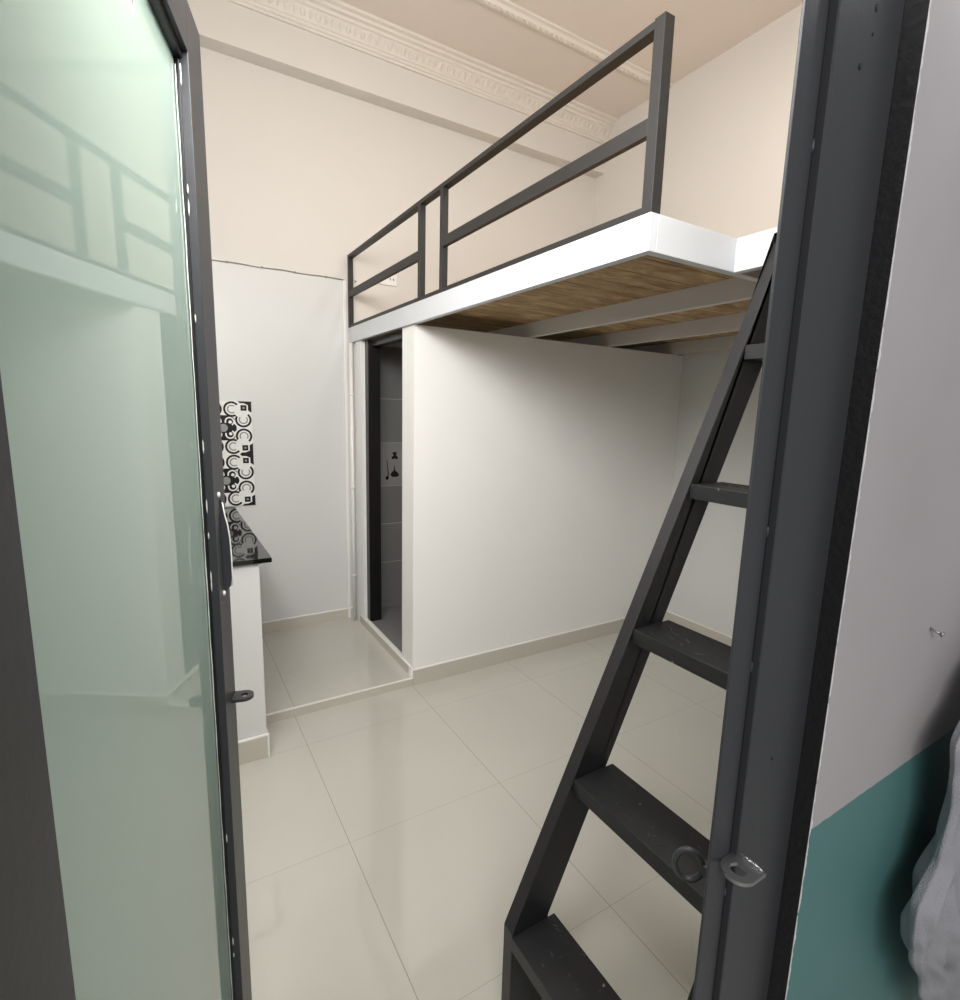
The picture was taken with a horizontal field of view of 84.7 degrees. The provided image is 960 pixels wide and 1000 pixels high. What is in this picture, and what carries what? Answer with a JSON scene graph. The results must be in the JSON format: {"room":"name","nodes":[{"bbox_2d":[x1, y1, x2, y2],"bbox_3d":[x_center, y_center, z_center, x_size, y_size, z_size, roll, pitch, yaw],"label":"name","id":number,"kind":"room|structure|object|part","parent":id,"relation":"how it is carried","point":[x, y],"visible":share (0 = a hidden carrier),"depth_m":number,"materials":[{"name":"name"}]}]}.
{"room":"studio apartment","nodes":[
{"label":"studio apartment","id":0,"kind":"room"},
{"bbox_2d":[187,0,604,621],"bbox_3d":[-0.668,-1.040,3.805,3.970,3.970,0.210,-4,11,-31],"label":"wall","id":1,"kind":"structure","parent":0,"point":[315,144],"depth_m":3.52,"materials":[{"name":"beige paint"}]},
{"bbox_2d":[219,401,255,506],"bbox_3d":[-1.891,-0.271,3.200,0.955,0.674,0.009,-4,11,-31],"label":"tile backsplash","id":2,"kind":"structure","parent":1,"relation":"attached to","point":[235,416],"depth_m":3.39,"materials":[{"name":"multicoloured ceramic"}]},
{"bbox_2d":[212,259,355,281],"bbox_3d":[-1.552,-1.447,3.194,1.640,0.012,0.008,-4,11,-31],"label":"cable","id":3,"kind":"object","parent":1,"relation":"attached to","point":[212,259],"visible":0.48,"depth_m":3.34,"materials":[{"name":"grey plastic"}]},
{"bbox_2d":[262,607,352,633],"bbox_3d":[-1.305,0.871,3.765,0.817,0.082,0.011,-4,11,-31],"label":"baseboard","id":4,"kind":"structure","parent":1,"relation":"attached to","point":[339,614],"depth_m":3.79,"materials":[{"name":"tile"}]},
{"bbox_2d":[343,280,350,617],"bbox_3d":[-0.952,-0.302,3.765,0.020,2.403,0.012,-4,11,-31],"label":"cable trunking","id":5,"kind":"object","parent":1,"relation":"attached to","point":[344,281],"visible":1,"depth_m":3.75,"materials":[{"name":"white plastic"}]},
{"bbox_2d":[378,275,396,286],"bbox_3d":[-0.653,-1.555,3.718,0.140,0.075,0.014,-4,11,-31],"label":"wall socket","id":6,"kind":"object","parent":1,"relation":"attached to","point":[392,281],"visible":0.59,"depth_m":3.73,"materials":[{"name":"white plastic"}]},
{"bbox_2d":[227,0,617,143],"bbox_3d":[-0.525,-2.897,3.361,3.793,0.155,0.116,-4,11,-31],"label":"crown molding","id":7,"kind":"structure","parent":1,"relation":"attached to","point":[340,22],"depth_m":3.46,"materials":[{"name":"paint"}]},
{"bbox_2d":[239,632,725,999],"bbox_3d":[0.515,1.336,2.109,3.970,0.100,5.020,-4,11,-31],"label":"floor","id":8,"kind":"structure","parent":0,"point":[390,838],"depth_m":2.02,"materials":[{"name":"tile"}]},
{"bbox_2d":[225,507,271,765],"bbox_3d":[-1.623,0.643,2.737,0.828,0.951,1.346,-4,11,-31],"label":"kitchen counter","id":9,"kind":"object","parent":8,"relation":"on","point":[248,552],"depth_m":2.35,"materials":[{"name":"white paint"}]},
{"bbox_2d":[225,507,271,566],"bbox_3d":[-1.611,0.185,2.661,0.828,0.021,1.346,-4,11,-31],"label":"countertop","id":10,"kind":"structure","parent":9,"relation":"on","point":[246,547],"depth_m":2.52,"materials":[{"name":"black stone"}]},
{"bbox_2d":[230,564,266,740],"bbox_3d":[-1.649,0.655,2.734,0.779,0.928,1.328,-4,11,-31],"label":"counter base","id":11,"kind":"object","parent":9,"relation":"attached to","point":[245,594],"depth_m":2.33,"materials":[{"name":"white paint"}]},
{"bbox_3d":[-1.379,1.136,2.349,0.788,0.118,0.276,-4,11,-31],"label":"skirting","id":12,"kind":"part","parent":9,"relation":"part of","materials":[{"name":"tile"}]},
{"bbox_2d":[262,617,412,723],"bbox_3d":[-1.366,1.040,3.134,1.627,0.052,1.065,-4,11,-31],"label":"step","id":13,"kind":"structure","parent":8,"relation":"on","point":[316,667],"depth_m":3.18,"materials":[{"name":"tile"}]},
{"bbox_2d":[501,232,776,999],"bbox_3d":[0.621,0.342,1.289,0.956,2.134,0.503,-4,11,-31],"label":"ladder","id":14,"kind":"object","parent":8,"relation":"on","point":[542,959],"visible":0.5,"depth_m":1.40,"materials":[{"name":"metal"}]},
{"bbox_3d":[0.741,0.378,1.093,0.954,2.134,0.038,-4,11,-31],"label":"rail","id":15,"kind":"part","parent":14,"relation":"part of","materials":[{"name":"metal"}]},
{"bbox_2d":[353,324,682,676],"bbox_3d":[0.275,-0.063,3.935,2.143,2.049,1.060,-4,11,-31],"label":"wall","id":16,"kind":"structure","parent":0,"point":[537,474],"depth_m":3.32,"materials":[{"name":"white paint"}]},
{"bbox_2d":[349,343,356,620],"bbox_3d":[-0.907,-0.089,3.761,0.034,1.996,0.031,-4,11,-31],"label":"pipe","id":17,"kind":"object","parent":16,"relation":"attached to","point":[351,394],"visible":1,"depth_m":3.74,"materials":[{"name":"white plastic"}]},
{"bbox_2d":[356,340,364,618],"bbox_3d":[-0.833,-0.107,3.679,0.012,1.936,0.100,-4,11,-31],"label":"door frame","id":18,"kind":"structure","parent":16,"relation":"attached to","point":[359,360],"depth_m":3.65,"materials":[{"name":"white plastic"}]},
{"bbox_2d":[365,332,401,621],"bbox_3d":[-0.579,-0.048,3.385,0.085,1.941,0.677,-4,11,-31],"label":"door frame","id":19,"kind":"structure","parent":16,"relation":"in","point":[372,347],"depth_m":3.60,"materials":[{"name":"black metal"}]},
{"bbox_2d":[360,615,411,676],"bbox_3d":[-0.600,0.939,3.519,0.108,0.063,0.932,-4,11,-31],"label":"sill","id":20,"kind":"structure","parent":16,"relation":"attached to","point":[392,643],"depth_m":3.50,"materials":[{"name":"tile"}]},
{"bbox_2d":[380,346,401,638],"bbox_3d":[0.292,-0.074,4.003,2.043,2.048,0.960,-4,11,-31],"label":"tiles","id":21,"kind":"structure","parent":16,"relation":"attached to","point":[390,357],"depth_m":3.96,"materials":[{"name":"tile"}]},
{"bbox_2d":[381,443,401,484],"bbox_3d":[-0.588,-0.272,3.982,0.510,0.310,0.004,-4,11,-31],"label":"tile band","id":22,"kind":"object","parent":21,"relation":"attached to","point":[391,454],"visible":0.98,"depth_m":3.94,"materials":[{"name":"grey tile"}]},
{"bbox_2d":[413,617,624,685],"bbox_3d":[0.526,0.978,3.643,2.142,0.104,0.011,-4,11,-31],"label":"baseboard","id":23,"kind":"structure","parent":16,"relation":"attached to","point":[445,669],"depth_m":3.45,"materials":[{"name":"tile"}]},
{"bbox_2d":[339,0,802,117],"bbox_3d":[0.232,-2.794,2.079,3.970,0.100,3.509,-4,11,-31],"label":"ceiling","id":24,"kind":"structure","parent":0,"point":[704,30],"depth_m":3.29,"materials":[{"name":"paint"}]},
{"bbox_2d":[472,0,672,88],"bbox_3d":[-0.244,-2.868,2.884,3.784,0.041,0.100,-4,11,-31],"label":"trim","id":25,"kind":"structure","parent":24,"relation":"attached to","point":[506,8],"depth_m":3.30,"materials":[{"name":"paint"}]},
{"bbox_2d":[593,4,801,636],"bbox_3d":[1.865,-0.900,3.358,0.100,3.970,3.409,-4,11,-31],"label":"wall","id":26,"kind":"structure","parent":0,"point":[728,118],"depth_m":3.61,"materials":[{"name":"beige paint"}]},
{"bbox_2d":[347,11,776,354],"bbox_3d":[0.877,-1.185,2.759,2.168,0.579,3.318,-4,11,-31],"label":"platform","id":27,"kind":"object","parent":26,"relation":"on","point":[642,279],"visible":0.67,"depth_m":2.10,"materials":[{"name":"white paint"}]},
{"bbox_3d":[-0.883,-1.409,3.594,0.030,0.455,0.028,-4,11,-31],"label":"post","id":28,"kind":"part","parent":27,"relation":"part of","materials":[{"name":"grey metal"}]},
{"bbox_3d":[-0.592,-1.317,3.120,0.019,0.045,1.100,-4,11,-31],"label":"rail","id":29,"kind":"part","parent":27,"relation":"part of","materials":[{"name":"grey metal"}]},
{"bbox_3d":[-0.294,-1.236,2.648,0.030,0.455,0.028,-4,11,-31],"label":"post","id":30,"kind":"part","parent":27,"relation":"part of","materials":[{"name":"grey metal"}]},
{"bbox_3d":[-0.168,-1.199,2.447,0.030,0.455,0.028,-4,11,-31],"label":"post","id":31,"kind":"part","parent":27,"relation":"part of","materials":[{"name":"grey metal"}]},
{"bbox_3d":[-0.211,-0.996,2.542,0.028,0.020,2.566,-4,11,-31],"label":"rail","id":32,"kind":"part","parent":27,"relation":"part of","materials":[{"name":"grey metal"}]},
{"bbox_3d":[-0.204,-1.447,2.481,0.062,0.020,2.594,-4,11,-31],"label":"rail","id":33,"kind":"part","parent":27,"relation":"part of","materials":[{"name":"grey metal"}]},
{"bbox_3d":[0.148,-1.100,1.931,0.019,0.045,1.198,-4,11,-31],"label":"rail","id":34,"kind":"part","parent":27,"relation":"part of","materials":[{"name":"grey metal"}]},
{"bbox_3d":[0.477,-1.023,1.414,0.036,0.479,0.036,-4,11,-31],"label":"post","id":35,"kind":"part","parent":27,"relation":"part of","materials":[{"name":"grey metal"}]},
{"bbox_2d":[662,611,731,645],"bbox_3d":[2.019,1.085,3.233,0.011,0.104,2.250,-4,11,-31],"label":"baseboard","id":36,"kind":"structure","parent":26,"relation":"attached to","point":[721,637],"depth_m":3.89,"materials":[{"name":"tile"}]},
{"bbox_2d":[767,0,959,999],"bbox_3d":[1.058,-0.524,0.970,3.970,3.970,0.089,-4,11,-31],"label":"wall","id":37,"kind":"structure","parent":0,"point":[883,712],"depth_m":0.74,"materials":[{"name":"paint"}]},
{"bbox_2d":[0,0,253,999],"bbox_3d":[-0.393,0.372,0.687,0.083,2.180,0.750,-1,10,-15],"label":"door","id":38,"kind":"structure","parent":37,"relation":"in","point":[122,863],"depth_m":0.54,"materials":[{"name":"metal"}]},
{"bbox_3d":[-0.383,-0.663,0.506,0.045,0.078,0.572,-1,10,-15],"label":"rail","id":39,"kind":"part","parent":38,"relation":"part of","materials":[{"name":"metal"}]},
{"bbox_3d":[-0.465,0.079,0.957,0.011,0.192,0.024,5,10,22],"label":"handle trim","id":40,"kind":"part","parent":38,"relation":"part of","materials":[{"name":"grey metal"}]},
{"bbox_3d":[-0.464,0.084,0.964,0.014,0.178,0.004,-1,10,-15],"label":"pull handle","id":41,"kind":"part","parent":38,"relation":"part of","materials":[{"name":"metal"}]},
{"bbox_2d":[672,0,904,999],"bbox_3d":[0.021,0.343,0.503,0.965,2.358,0.122,-4,11,-31],"label":"door frame","id":42,"kind":"structure","parent":37,"relation":"attached to","point":[847,50],"depth_m":0.62,"materials":[{"name":"metal"}]},
{"bbox_2d":[900,720,959,999],"bbox_3d":[0.912,0.589,0.953,0.516,1.013,0.115,-5,12,-35],"label":"hanging cloth","id":43,"kind":"object","parent":37,"relation":"hanging from","point":[930,920],"visible":1,"depth_m":0.85,"materials":[{"name":"grey fabric"}]},
{"bbox_2d":[930,627,944,636],"bbox_3d":[0.728,0.211,0.840,0.009,0.012,0.020,-4,11,-31],"label":"nail","id":44,"kind":"object","parent":37,"relation":"attached to","point":[931,628],"visible":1,"depth_m":0.84,"materials":[{"name":"metal"}]}
]}

